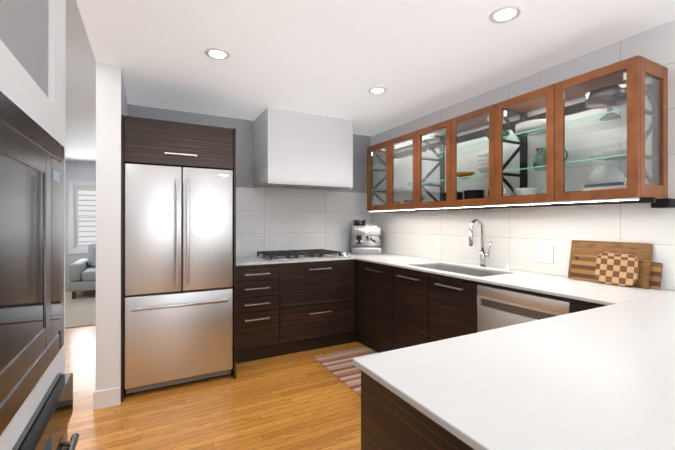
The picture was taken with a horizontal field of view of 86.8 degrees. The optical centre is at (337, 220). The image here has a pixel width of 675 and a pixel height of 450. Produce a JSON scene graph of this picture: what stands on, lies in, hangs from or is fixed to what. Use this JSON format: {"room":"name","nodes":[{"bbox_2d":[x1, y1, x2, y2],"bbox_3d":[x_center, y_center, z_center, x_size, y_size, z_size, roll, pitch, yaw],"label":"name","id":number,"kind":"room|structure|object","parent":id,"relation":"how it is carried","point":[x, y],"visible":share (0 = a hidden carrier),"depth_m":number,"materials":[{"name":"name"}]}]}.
{"room":"kitchen","nodes":[
{"label":"kitchen","id":0,"kind":"room"},
{"bbox_2d":[0,0,65,449],"bbox_3d":[-0.341,0.055,-1.181,1.266,2.470,4.420,0,0,-28],"label":"wall","id":1,"kind":"structure","parent":0,"point":[33,59],"depth_m":0.81,"materials":[{"name":"white paint"}]},
{"bbox_2d":[0,91,63,435],"bbox_3d":[-0.834,0.068,0.537,0.561,0.560,0.746,0,0,-28],"label":"built-in microwave","id":2,"kind":"object","parent":1,"relation":"in","point":[31,247],"visible":1,"depth_m":0.69,"materials":[{"name":"silver metal"}]},
{"bbox_2d":[12,373,78,449],"bbox_3d":[-0.816,0.777,0.545,0.601,0.715,0.730,0,0,-28],"label":"wall oven","id":3,"kind":"object","parent":1,"relation":"in","point":[46,427],"visible":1,"depth_m":0.82,"materials":[{"name":"silver metal"}]},
{"bbox_2d":[65,161,95,288],"bbox_3d":[-3.529,0.002,7.823,4.250,2.620,0.120,0,0,-28],"label":"wall","id":4,"kind":"structure","parent":0,"point":[79,171],"depth_m":6.91,"materials":[{"name":"white paint"}]},
{"bbox_2d":[66,180,95,253],"bbox_3d":[-4.773,-0.070,7.125,1.020,1.420,0.150,0,0,-28],"label":"living room window","id":5,"kind":"structure","parent":4,"relation":"in","point":[74,246],"depth_m":6.93,"materials":[{"name":"white"}]},
{"bbox_2d":[65,0,95,161],"bbox_3d":[-0.817,-1.246,2.699,4.250,0.150,11.720,0,0,-28],"label":"ceiling","id":6,"kind":"structure","parent":0,"point":[80,118],"depth_m":3.25,"materials":[{"name":"white paint"}]},
{"bbox_2d":[93,62,127,409],"bbox_3d":[-1.823,0.100,2.898,0.159,2.400,0.942,0,0,-28],"label":"wall","id":7,"kind":"structure","parent":0,"point":[111,103],"depth_m":2.50,"materials":[{"name":"white paint"}]},
{"bbox_2d":[65,289,367,449],"bbox_3d":[-0.812,1.329,2.695,4.260,0.060,11.720,0,0,-28],"label":"floor","id":8,"kind":"structure","parent":0,"point":[305,400],"depth_m":2.44,"materials":[{"name":"brown wood"}]},
{"bbox_2d":[65,290,95,328],"bbox_3d":[-3.023,1.301,5.955,3.000,0.012,2.650,0,0,-28],"label":"living room rug","id":9,"kind":"object","parent":8,"relation":"on","point":[80,310],"depth_m":5.21,"materials":[{"name":"beige carpet"}]},
{"bbox_2d":[69,243,95,298],"bbox_3d":[-3.861,0.856,6.661,1.720,0.881,0.960,0,0,-28],"label":"sofa","id":10,"kind":"object","parent":9,"relation":"on","point":[82,274],"visible":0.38,"depth_m":5.96,"materials":[{"name":"grey fabric"}]},
{"bbox_2d":[124,163,232,393],"bbox_3d":[-1.389,0.441,3.114,0.775,1.720,0.905,0,0,-28],"label":"fridge","id":11,"kind":"object","parent":8,"relation":"on","point":[178,274],"visible":1,"depth_m":2.74,"materials":[{"name":"silver metal"}]},
{"bbox_2d":[121,114,235,401],"bbox_3d":[-1.399,0.268,3.136,0.810,2.065,0.913,0,0,-28],"label":"tall cabinet","id":12,"kind":"object","parent":8,"relation":"on","point":[158,142],"visible":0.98,"depth_m":2.74,"materials":[{"name":"black wood"}]},
{"bbox_2d":[236,264,279,363],"bbox_3d":[-0.885,0.855,3.564,0.434,0.893,0.621,0,0,-28],"label":"base cabinet","id":13,"kind":"object","parent":8,"relation":"on","point":[257,286],"depth_m":3.30,"materials":[{"name":"black wood"}]},
{"bbox_2d":[236,256,351,265],"bbox_3d":[-0.531,0.396,3.742,1.255,0.018,0.639,0,0,-28],"label":"countertop","id":14,"kind":"structure","parent":13,"relation":"on","point":[252,260],"depth_m":3.48,"materials":[{"name":"grey stone"}]},
{"bbox_2d":[255,249,350,260],"bbox_3d":[-0.378,0.359,3.855,0.910,0.056,0.520,0,0,-28],"label":"cooktop","id":15,"kind":"object","parent":14,"relation":"in","point":[294,254],"visible":1,"depth_m":3.75,"materials":[{"name":"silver metal"}]},
{"bbox_2d":[280,259,355,355],"bbox_3d":[-0.324,0.856,3.861,0.836,0.893,0.621,0,0,-28],"label":"base cabinet","id":16,"kind":"object","parent":8,"relation":"on","point":[285,308],"depth_m":3.58,"materials":[{"name":"black wood"}]},
{"bbox_2d":[313,346,377,396],"bbox_3d":[0.490,1.296,2.677,0.605,0.008,2.070,0,0,-28],"label":"rug","id":17,"kind":"object","parent":8,"relation":"on","point":[343,369],"visible":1,"depth_m":3.19,"materials":[{"name":"multicoloured fabric"}]},
{"bbox_2d":[356,261,356,341],"bbox_3d":[0.287,0.857,4.183,0.605,0.893,0.621,0,0,-28],"label":"base cabinet","id":18,"kind":"object","parent":8,"relation":"on","point":[356,261],"depth_m":3.81,"materials":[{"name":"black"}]},
{"bbox_2d":[356,260,387,352],"bbox_3d":[0.607,0.855,3.645,0.597,0.893,0.667,0,0,-28],"label":"base cabinet","id":19,"kind":"object","parent":8,"relation":"on","point":[372,278],"depth_m":3.50,"materials":[{"name":"black wood"}]},
{"bbox_2d":[388,265,423,350],"bbox_3d":[0.867,0.854,3.155,0.597,0.893,0.478,0,0,-28],"label":"base cabinet","id":20,"kind":"object","parent":8,"relation":"on","point":[398,307],"depth_m":3.05,"materials":[{"name":"black wood"}]},
{"bbox_2d":[361,370,474,449],"bbox_3d":[0.433,0.848,0.835,0.459,0.893,0.605,0,0,-28],"label":"base cabinet","id":21,"kind":"object","parent":8,"relation":"on","point":[390,420],"depth_m":0.87,"materials":[{"name":"black wood"}]},
{"bbox_2d":[353,300,674,449],"bbox_3d":[0.899,0.389,0.872,1.410,0.018,1.012,0,0,-28],"label":"countertop","id":22,"kind":"structure","parent":21,"relation":"on","point":[601,378],"depth_m":0.85,"materials":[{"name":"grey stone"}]},
{"bbox_2d":[424,272,471,343],"bbox_3d":[1.087,0.853,2.738,0.597,0.893,0.466,0,0,-28],"label":"base cabinet","id":23,"kind":"object","parent":8,"relation":"on","point":[447,300],"depth_m":2.63,"materials":[{"name":"black wood"}]},
{"bbox_2d":[472,281,563,333],"bbox_3d":[1.333,0.852,2.273,0.597,0.893,0.622,0,0,-28],"label":"base cabinet","id":24,"kind":"object","parent":8,"relation":"on","point":[474,283],"depth_m":2.40,"materials":[{"name":"black wood"}]},
{"bbox_2d":[341,252,674,307],"bbox_3d":[1.097,0.393,2.685,0.633,0.018,4.032,0,0,-28],"label":"countertop","id":25,"kind":"structure","parent":24,"relation":"on","point":[561,286],"depth_m":2.18,"materials":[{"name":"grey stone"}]},
{"bbox_2d":[351,220,382,253],"bbox_3d":[0.342,0.187,4.285,0.430,0.402,0.429,0,0,-28],"label":"espresso machine","id":26,"kind":"object","parent":25,"relation":"on","point":[365,239],"visible":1,"depth_m":4.17,"materials":[{"name":"silver metal"}]},
{"bbox_2d":[418,264,503,276],"bbox_3d":[0.966,0.551,2.886,0.422,0.295,0.822,0,0,-28],"label":"sink","id":27,"kind":"object","parent":25,"relation":"in","point":[469,271],"visible":0.06,"depth_m":3.09,"materials":[{"name":"silver metal"}]},
{"bbox_2d":[469,219,491,266],"bbox_3d":[1.170,0.185,2.931,0.184,0.398,0.108,0,0,-28],"label":"faucet","id":28,"kind":"object","parent":25,"relation":"on","point":[483,255],"visible":1,"depth_m":2.96,"materials":[{"name":"silver metal"}]},
{"bbox_2d":[504,264,510,270],"bbox_3d":[1.324,0.359,2.776,0.044,0.050,0.044,0,0,-28],"label":"switch","id":29,"kind":"object","parent":25,"relation":"on","point":[507,267],"visible":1,"depth_m":2.76,"materials":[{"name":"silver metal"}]},
{"bbox_2d":[568,240,662,289],"bbox_3d":[1.660,0.255,2.176,0.111,0.255,0.475,0,0,-28],"label":"cutting boards","id":30,"kind":"object","parent":25,"relation":"on","point":[627,264],"visible":0.94,"depth_m":2.13,"materials":[{"name":"brown wood"}]},
{"bbox_2d":[477,284,570,332],"bbox_3d":[1.315,0.852,2.252,0.550,0.852,0.595,0,0,-28],"label":"dishwasher","id":31,"kind":"object","parent":24,"relation":"in","point":[498,308],"visible":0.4,"depth_m":2.17,"materials":[{"name":"silver metal"}]},
{"bbox_2d":[564,297,607,312],"bbox_3d":[1.533,0.851,1.896,0.597,0.893,0.231,0,0,-28],"label":"base cabinet","id":32,"kind":"object","parent":8,"relation":"on","point":[576,305],"depth_m":1.81,"materials":[{"name":"black wood"}]},
{"bbox_2d":[128,104,370,256],"bbox_3d":[-0.862,-0.007,4.004,2.867,2.620,0.126,0,0,-28],"label":"wall","id":33,"kind":"structure","parent":0,"point":[268,219],"depth_m":4.06,"materials":[{"name":"grey paint"}]},
{"bbox_2d":[236,240,239,251],"bbox_3d":[-1.082,0.270,3.811,0.075,0.120,0.008,0,0,-28],"label":"electrical outlet","id":34,"kind":"object","parent":33,"relation":"attached to","point":[238,246],"visible":0.52,"depth_m":3.82,"materials":[{"name":"white plastic"}]},
{"bbox_2d":[254,107,352,190],"bbox_3d":[-0.377,-0.730,3.897,0.950,0.734,0.528,0,0,-28],"label":"range hood","id":35,"kind":"object","parent":33,"relation":"attached to","point":[294,150],"visible":1,"depth_m":3.66,"materials":[{"name":"white"}]},
{"bbox_2d":[76,0,674,135],"bbox_3d":[0.822,-1.215,0.953,2.987,0.220,7.100,0,0,-28],"label":"ceiling","id":36,"kind":"structure","parent":0,"point":[340,58],"depth_m":2.27,"materials":[{"name":"white paint"}]},
{"bbox_2d":[204,48,229,59],"bbox_3d":[-0.791,-1.097,2.350,0.164,0.008,0.164,0,0,-28],"label":"recessed light","id":37,"kind":"object","parent":36,"relation":"in","point":[217,53],"visible":1,"depth_m":2.34,"materials":[{"name":"white"}]},
{"bbox_2d":[368,86,386,93],"bbox_3d":[0.338,-1.095,3.000,0.164,0.008,0.164,0,0,-28],"label":"recessed light","id":38,"kind":"object","parent":36,"relation":"in","point":[377,90],"visible":1,"depth_m":3.00,"materials":[{"name":"white"}]},
{"bbox_2d":[489,5,521,22],"bbox_3d":[0.895,-1.098,1.902,0.164,0.008,0.164,0,0,-28],"label":"recessed light","id":39,"kind":"object","parent":36,"relation":"in","point":[505,14],"visible":1,"depth_m":1.89,"materials":[{"name":"white"}]},
{"bbox_2d":[371,20,674,290],"bbox_3d":[1.008,-0.008,3.662,0.120,2.620,11.720,0,0,-28],"label":"wall","id":40,"kind":"structure","parent":0,"point":[514,236],"depth_m":2.60,"materials":[{"name":"tile"}]},
{"bbox_2d":[367,142,382,210],"bbox_3d":[0.596,-0.479,3.954,0.334,0.725,0.479,0,0,-28],"label":"upper cabinet","id":41,"kind":"object","parent":40,"relation":"attached to","point":[375,152],"depth_m":3.95,"materials":[{"name":"brown wood"}]},
{"bbox_2d":[383,122,462,210],"bbox_3d":[0.883,-0.481,3.410,0.334,0.725,0.959,0,0,-28],"label":"upper cabinet","id":42,"kind":"object","parent":40,"relation":"attached to","point":[397,176],"depth_m":3.44,"materials":[{"name":"brown wood"}]},
{"bbox_2d":[425,181,626,190],"bbox_3d":[1.204,-0.265,2.781,0.170,0.249,1.891,0,0,-28],"label":"stacked plates","id":43,"kind":"object","parent":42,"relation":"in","point":[603,186],"depth_m":2.02,"materials":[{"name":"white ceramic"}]},
{"bbox_2d":[443,88,566,209],"bbox_3d":[1.283,-0.483,2.654,0.334,0.725,0.960,0,0,-28],"label":"upper cabinet","id":44,"kind":"object","parent":40,"relation":"attached to","point":[494,114],"depth_m":2.65,"materials":[{"name":"brown wood"}]},
{"bbox_2d":[457,190,484,199],"label":"dishes","id":45,"kind":"object","parent":44,"relation":"in","point":[481,194],"depth_m":2.89,"materials":[{"name":"black ceramic"}]},
{"bbox_2d":[477,153,488,176],"label":"dishes","id":46,"kind":"object","parent":44,"relation":"in","point":[482,167],"depth_m":2.79,"materials":[{"name":"grey ceramic"}]},
{"bbox_2d":[514,188,537,195],"label":"dishes","id":47,"kind":"object","parent":44,"relation":"in","point":[519,191],"depth_m":2.51,"materials":[{"name":"grey ceramic"}]},
{"bbox_2d":[515,119,545,136],"label":"dishes","id":48,"kind":"object","parent":44,"relation":"in","point":[540,122],"depth_m":2.43,"materials":[{"name":"grey ceramic"}]},
{"bbox_2d":[435,84,626,195],"bbox_3d":[1.110,-0.448,3.028,0.240,0.615,2.347,0,0,-28],"label":"glassware","id":49,"kind":"object","parent":44,"relation":"in","point":[608,104],"depth_m":2.09,"materials":[{"name":"clear glass"}]},
{"bbox_2d":[535,245,553,263],"bbox_3d":[1.500,0.244,2.592,0.010,0.126,0.140,0,0,-28],"label":"switch plate","id":50,"kind":"object","parent":40,"relation":"attached to","point":[544,254],"visible":1,"depth_m":2.59,"materials":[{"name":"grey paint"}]},
{"bbox_2d":[543,55,670,205],"bbox_3d":[1.571,-0.484,2.110,0.334,0.725,0.479,0,0,-28],"label":"upper cabinet","id":51,"kind":"object","parent":40,"relation":"attached to","point":[646,80],"depth_m":1.95,"materials":[{"name":"brown wood"}]},
{"bbox_2d":[588,149,626,183],"label":"dishes","id":52,"kind":"object","parent":51,"relation":"in","point":[605,173],"depth_m":2.16,"materials":[{"name":"grey ceramic"}]},
{"label":"outside","id":53,"kind":"structure","parent":0,"visible":0},
{"bbox_2d":[78,189,95,244],"bbox_3d":[-5.100,-0.038,7.744,3.400,3.700,0.050,0,0,-28],"label":"window blinds","id":54,"kind":"object","parent":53,"point":[91,209],"depth_m":7.60,"materials":[{"name":"white plastic"}]}
]}

